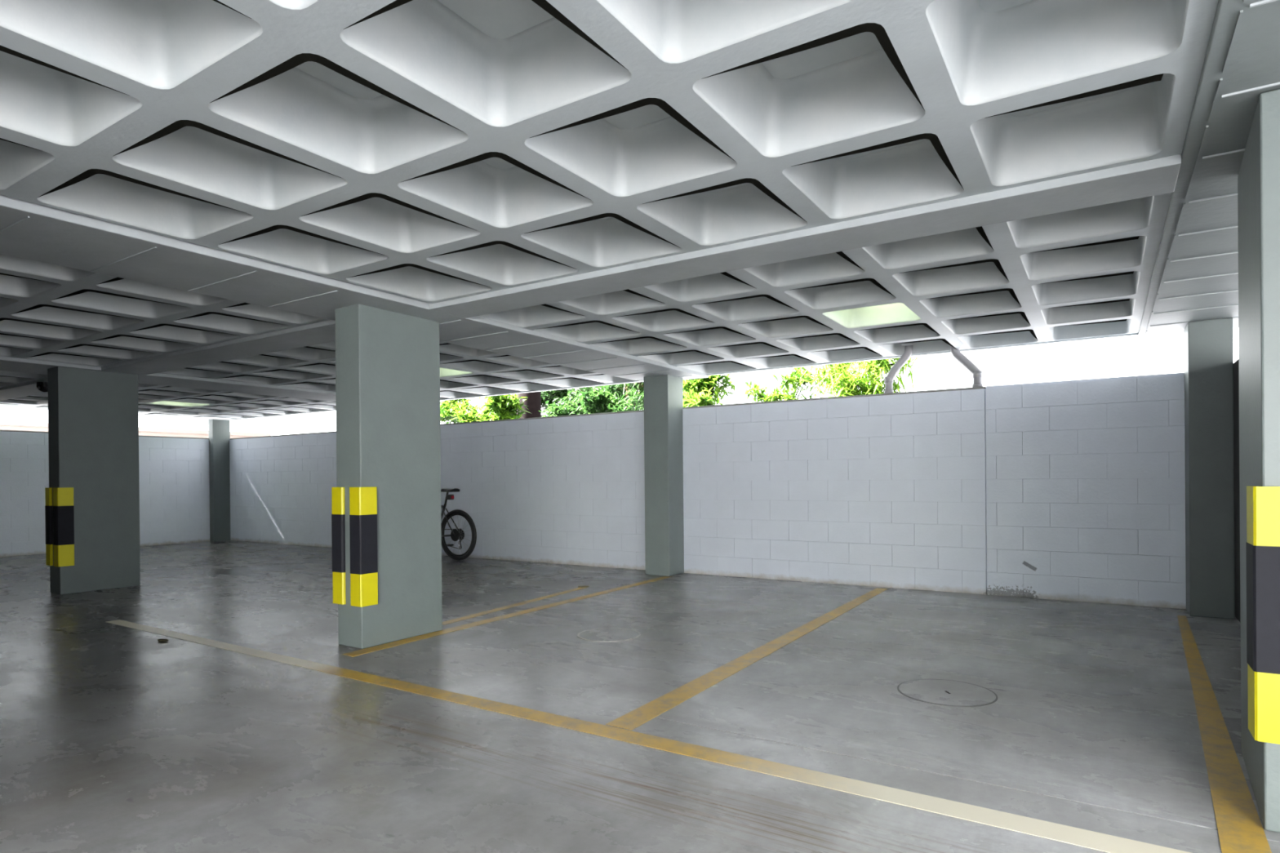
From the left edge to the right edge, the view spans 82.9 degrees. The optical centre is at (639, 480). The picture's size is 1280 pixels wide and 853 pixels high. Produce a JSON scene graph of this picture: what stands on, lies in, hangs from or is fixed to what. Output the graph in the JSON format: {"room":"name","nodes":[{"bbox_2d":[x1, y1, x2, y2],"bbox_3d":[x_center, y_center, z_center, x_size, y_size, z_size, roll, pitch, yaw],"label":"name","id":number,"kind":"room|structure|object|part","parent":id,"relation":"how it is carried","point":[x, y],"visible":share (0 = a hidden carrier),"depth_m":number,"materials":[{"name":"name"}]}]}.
{"room":"parking garage","nodes":[
{"label":"parking garage","id":0,"kind":"room"},
{"bbox_2d":[0,430,209,556],"bbox_3d":[-8.763,0.180,11.554,0.160,1.854,4.178,0,0,33],"label":"wall","id":1,"kind":"structure","parent":0,"point":[174,481],"depth_m":12.17,"materials":[{"name":"white paint"}]},
{"bbox_2d":[0,0,1279,420],"bbox_3d":[-4.503,-1.302,4.110,15.810,0.437,12.387,0,0,33],"label":"ceiling","id":2,"kind":"structure","parent":0,"point":[577,193],"depth_m":2.90,"materials":[{"name":"concrete"}]},
{"bbox_2d":[35,382,48,392],"bbox_3d":[-6.581,-1.028,8.011,0.144,0.107,0.144,0,0,33],"label":"security camera","id":3,"kind":"object","parent":2,"relation":"attached to","point":[42,386],"visible":0.78,"depth_m":7.96,"materials":[{"name":"black plastic"}]},
{"bbox_2d":[0,540,1279,852],"bbox_3d":[-4.356,1.161,3.984,16.056,0.140,12.697,0,0,33],"label":"floor","id":4,"kind":"structure","parent":0,"point":[114,738],"depth_m":3.24,"materials":[{"name":"grey concrete"}]},
{"bbox_2d":[47,366,140,594],"bbox_3d":[-5.465,-0.004,7.272,0.249,2.190,0.683,0,0,33],"label":"column","id":5,"kind":"structure","parent":4,"relation":"on","point":[93,415],"depth_m":7.18,"materials":[{"name":"paint"}]},
{"bbox_2d":[44,487,53,565],"bbox_3d":[-5.700,0.447,7.072,0.113,0.753,0.135,0,0,33],"label":"guard","id":6,"kind":"object","parent":5,"relation":"attached to","point":[48,491],"visible":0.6,"depth_m":7.00,"materials":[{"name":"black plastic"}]},
{"bbox_2d":[53,487,74,566],"bbox_3d":[-5.545,0.446,6.972,0.113,0.753,0.135,0,0,33],"label":"guard","id":7,"kind":"object","parent":5,"relation":"attached to","point":[63,497],"visible":1,"depth_m":6.93,"materials":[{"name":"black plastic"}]},
{"bbox_2d":[157,639,168,641],"bbox_3d":[-3.185,1.068,4.845,0.085,0.014,0.041,0,0,15],"label":"dry leaf","id":8,"kind":"object","parent":4,"relation":"on","point":[158,640],"visible":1,"depth_m":4.83,"materials":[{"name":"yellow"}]},
{"bbox_2d":[208,418,230,541],"bbox_3d":[-7.601,-0.004,13.110,0.155,2.190,0.304,0,0,33],"label":"column","id":9,"kind":"structure","parent":4,"relation":"on","point":[219,430],"depth_m":13.03,"materials":[{"name":"paint"}]},
{"bbox_2d":[334,303,442,648],"bbox_3d":[-1.691,-0.031,4.920,0.249,2.190,0.661,0,0,33],"label":"column","id":10,"kind":"structure","parent":4,"relation":"on","point":[388,362],"depth_m":4.79,"materials":[{"name":"paint"}]},
{"bbox_2d":[331,487,346,604],"bbox_3d":[-1.920,0.420,4.730,0.113,0.753,0.135,0,0,33],"label":"guard","id":11,"kind":"object","parent":10,"relation":"attached to","point":[338,516],"visible":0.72,"depth_m":4.66,"materials":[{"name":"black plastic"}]},
{"bbox_2d":[349,487,377,607],"bbox_3d":[-1.764,0.419,4.630,0.113,0.753,0.135,0,0,33],"label":"guard","id":12,"kind":"object","parent":10,"relation":"attached to","point":[362,500],"visible":1,"depth_m":4.58,"materials":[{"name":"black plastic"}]},
{"bbox_2d":[440,488,476,560],"bbox_3d":[-2.857,0.584,9.856,1.742,0.951,0.664,0,0,33],"label":"bicycle","id":13,"kind":"object","parent":4,"relation":"on","point":[457,534],"visible":0.58,"depth_m":9.58,"materials":[{"name":"black metal"}]},
{"bbox_3d":[-2.584,0.237,9.678,0.072,0.168,0.027,0,0,33],"label":"seat post","id":14,"kind":"part","parent":13,"relation":"part of","materials":[{"name":"black metal"}]},
{"bbox_3d":[-2.765,0.513,9.796,0.862,0.524,0.139,0,0,33],"label":"frame","id":15,"kind":"part","parent":13,"relation":"part of","materials":[{"name":"black paint"}]},
{"bbox_2d":[342,576,671,656],"bbox_3d":[-0.730,1.050,6.110,0.106,0.002,4.001,0,0,32],"label":"line","id":16,"kind":"object","parent":4,"relation":"on","point":[355,653],"visible":1,"depth_m":5.36,"materials":[{"name":"yellow paint"}]},
{"bbox_2d":[442,587,585,625],"bbox_3d":[-1.015,1.053,6.212,0.084,0.002,1.974,0,0,28],"label":"parking line","id":17,"kind":"object","parent":4,"relation":"on","point":[447,622],"visible":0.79,"depth_m":6.00,"materials":[{"name":"yellow paint"}]},
{"bbox_2d":[577,627,640,641],"bbox_3d":[-0.211,1.049,4.933,0.434,0.002,0.434,0,0,33],"label":"manhole cover","id":18,"kind":"object","parent":4,"relation":"on","point":[604,634],"visible":1,"depth_m":4.92,"materials":[{"name":"concrete"}]},
{"bbox_2d":[106,619,1190,852],"bbox_3d":[-1.250,1.062,3.757,6.709,0.002,0.118,0,0,33],"label":"parking line","id":19,"kind":"object","parent":4,"relation":"on","point":[1042,828],"visible":1,"depth_m":2.65,"materials":[{"name":"paint"}]},
{"bbox_2d":[643,374,684,576],"bbox_3d":[0.269,-0.058,8.048,0.310,2.190,0.338,0,0,33],"label":"column","id":20,"kind":"structure","parent":4,"relation":"on","point":[663,394],"depth_m":7.92,"materials":[{"name":"paint"}]},
{"bbox_2d":[605,587,888,730],"bbox_3d":[1.106,1.038,4.964,0.134,0.002,4.441,0,0,33],"label":"parking line","id":21,"kind":"object","parent":4,"relation":"on","point":[646,713],"visible":1,"depth_m":3.90,"materials":[{"name":"yellow paint"}]},
{"bbox_2d":[897,679,997,706],"bbox_3d":[1.503,1.038,3.555,0.454,0.003,0.454,0,0,33],"label":"manhole cover","id":22,"kind":"object","parent":4,"relation":"on","point":[935,691],"visible":1,"depth_m":3.54,"materials":[{"name":"concrete"}]},
{"bbox_2d":[1183,317,1235,619],"bbox_3d":[4.285,-0.086,5.462,0.261,2.190,0.337,0,0,33],"label":"column","id":23,"kind":"structure","parent":4,"relation":"on","point":[1208,344],"depth_m":5.33,"materials":[{"name":"paint"}]},
{"bbox_2d":[1177,615,1271,852],"bbox_3d":[2.822,1.026,3.620,0.118,0.002,4.318,0,0,35],"label":"parking line","id":24,"kind":"object","parent":4,"relation":"on","point":[1239,826],"visible":1,"depth_m":2.56,"materials":[{"name":"yellow paint"}]},
{"bbox_2d":[1237,88,1279,832],"bbox_3d":[2.167,-0.058,2.385,0.249,2.190,0.758,0,0,36],"label":"column","id":25,"kind":"structure","parent":4,"relation":"on","point":[1259,175],"depth_m":2.18,"materials":[{"name":"paint"}]},
{"bbox_2d":[1245,485,1279,744],"bbox_3d":[1.910,0.394,2.163,0.138,0.753,0.135,0,0,33],"label":"guard","id":26,"kind":"object","parent":25,"relation":"attached to","point":[1263,503],"visible":1,"depth_m":2.13,"materials":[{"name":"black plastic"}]},
{"bbox_2d":[229,372,1186,608],"bbox_3d":[-1.518,0.121,9.464,14.336,1.854,0.172,0,0,33],"label":"wall","id":27,"kind":"structure","parent":0,"point":[879,490],"depth_m":7.06,"materials":[{"name":"white paint"}]},
{"bbox_2d":[884,342,913,393],"bbox_3d":[2.462,-1.088,6.886,0.279,0.510,0.087,0,0,33],"label":"drain pipe","id":28,"kind":"object","parent":27,"relation":"on","point":[888,380],"visible":0.91,"depth_m":6.87,"materials":[{"name":"grey plastic"}]},
{"bbox_2d":[884,376,893,382],"bbox_3d":[2.383,-0.961,6.938,0.082,0.055,0.080,0,0,33],"label":"socket","id":29,"kind":"object","parent":28,"relation":"attached to","point":[888,379],"depth_m":6.90,"materials":[{"name":"grey plastic"}]},
{"bbox_2d":[950,346,982,386],"bbox_3d":[2.951,-1.091,6.572,0.288,0.510,0.087,0,0,33],"label":"drain pipe","id":30,"kind":"object","parent":27,"relation":"on","point":[977,375],"visible":0.78,"depth_m":6.53,"materials":[{"name":"grey plastic"}]},
{"bbox_2d":[972,370,982,377],"bbox_3d":[3.037,-0.955,6.519,0.082,0.055,0.080,0,0,33],"label":"socket","id":31,"kind":"object","parent":30,"relation":"attached to","point":[975,374],"depth_m":6.49,"materials":[{"name":"grey plastic"}]},
{"bbox_2d":[985,398,986,551],"bbox_3d":[3.121,0.104,6.511,0.060,1.824,0.100,0,0,33],"label":"trim","id":32,"kind":"structure","parent":27,"relation":"attached to","point":[985,398],"depth_m":6.47,"materials":[{"name":"white paint"}]},
{"bbox_2d":[1233,359,1240,622],"bbox_3d":[3.387,0.086,3.657,0.140,1.874,4.659,0,0,33],"label":"wall","id":33,"kind":"structure","parent":0,"point":[1236,365],"depth_m":5.25,"materials":[{"name":"grey"}]},
{"label":"outside","id":34,"kind":"structure","parent":0,"visible":0},
{"bbox_3d":[-1.502,1.276,6.911,110.000,0.160,110.000,0,0,33],"label":"ground","id":35,"kind":"structure","parent":34,"visible":0},
{"bbox_2d":[0,420,271,438],"bbox_3d":[-17.455,0.002,12.203,0.400,2.640,23.000,0,0,33],"label":"wall","id":36,"kind":"structure","parent":35,"relation":"on","point":[4,425],"depth_m":19.18,"materials":[{"name":"white paint"}]},
{"bbox_2d":[440,393,529,423],"bbox_3d":[-2.967,-0.319,13.104,2.586,3.018,1.333,0,0,33],"label":"leafy tree","id":37,"kind":"object","parent":35,"relation":"on","point":[453,411],"visible":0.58,"depth_m":12.74,"materials":[{"name":"green plant"}]},
{"bbox_2d":[516,391,541,418],"bbox_3d":[-2.213,-2.200,15.597,1.462,6.757,1.630,0,0,33],"label":"tree","id":38,"kind":"object","parent":35,"relation":"on","point":[533,400],"visible":0.02,"depth_m":15.39,"materials":[{"name":"brown plant"}]},
{"bbox_2d":[490,386,644,417],"bbox_3d":[-1.387,-1.121,18.454,6.410,4.561,2.239,0,0,33],"label":"hedge","id":39,"kind":"object","parent":35,"relation":"on","point":[549,396],"visible":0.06,"depth_m":18.43,"materials":[{"name":"green plant"}]},
{"bbox_2d":[538,384,635,417],"bbox_3d":[-0.897,-0.298,11.873,2.056,2.948,1.027,0,0,33],"label":"tree","id":40,"kind":"object","parent":35,"relation":"on","point":[598,401],"visible":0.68,"depth_m":11.66,"materials":[{"name":"green plant"}]},
{"bbox_2d":[567,382,685,410],"bbox_3d":[-0.146,-0.861,14.040,2.804,4.047,1.560,0,0,40],"label":"tree","id":41,"kind":"object","parent":35,"relation":"on","point":[634,391],"visible":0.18,"depth_m":13.94,"materials":[{"name":"green plant"}]},
{"bbox_2d":[682,373,741,407],"bbox_3d":[0.825,-0.353,10.587,1.008,3.034,1.237,-1,0,-39],"label":"shrub","id":42,"kind":"object","parent":35,"relation":"on","point":[696,392],"visible":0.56,"depth_m":10.40,"materials":[{"name":"green plant"}]},
{"bbox_2d":[742,365,825,402],"bbox_3d":[2.401,-0.483,11.607,1.506,3.263,1.008,0,0,33],"label":"shrub","id":43,"kind":"object","parent":35,"relation":"on","point":[795,376],"visible":0.54,"depth_m":11.50,"materials":[{"name":"green plant"}]},
{"bbox_2d":[793,356,924,398],"bbox_3d":[2.769,-0.398,9.259,1.792,3.101,1.233,0,0,33],"label":"tree","id":44,"kind":"object","parent":35,"relation":"on","point":[845,384],"visible":0.51,"depth_m":9.11,"materials":[{"name":"green plant"}]}
]}

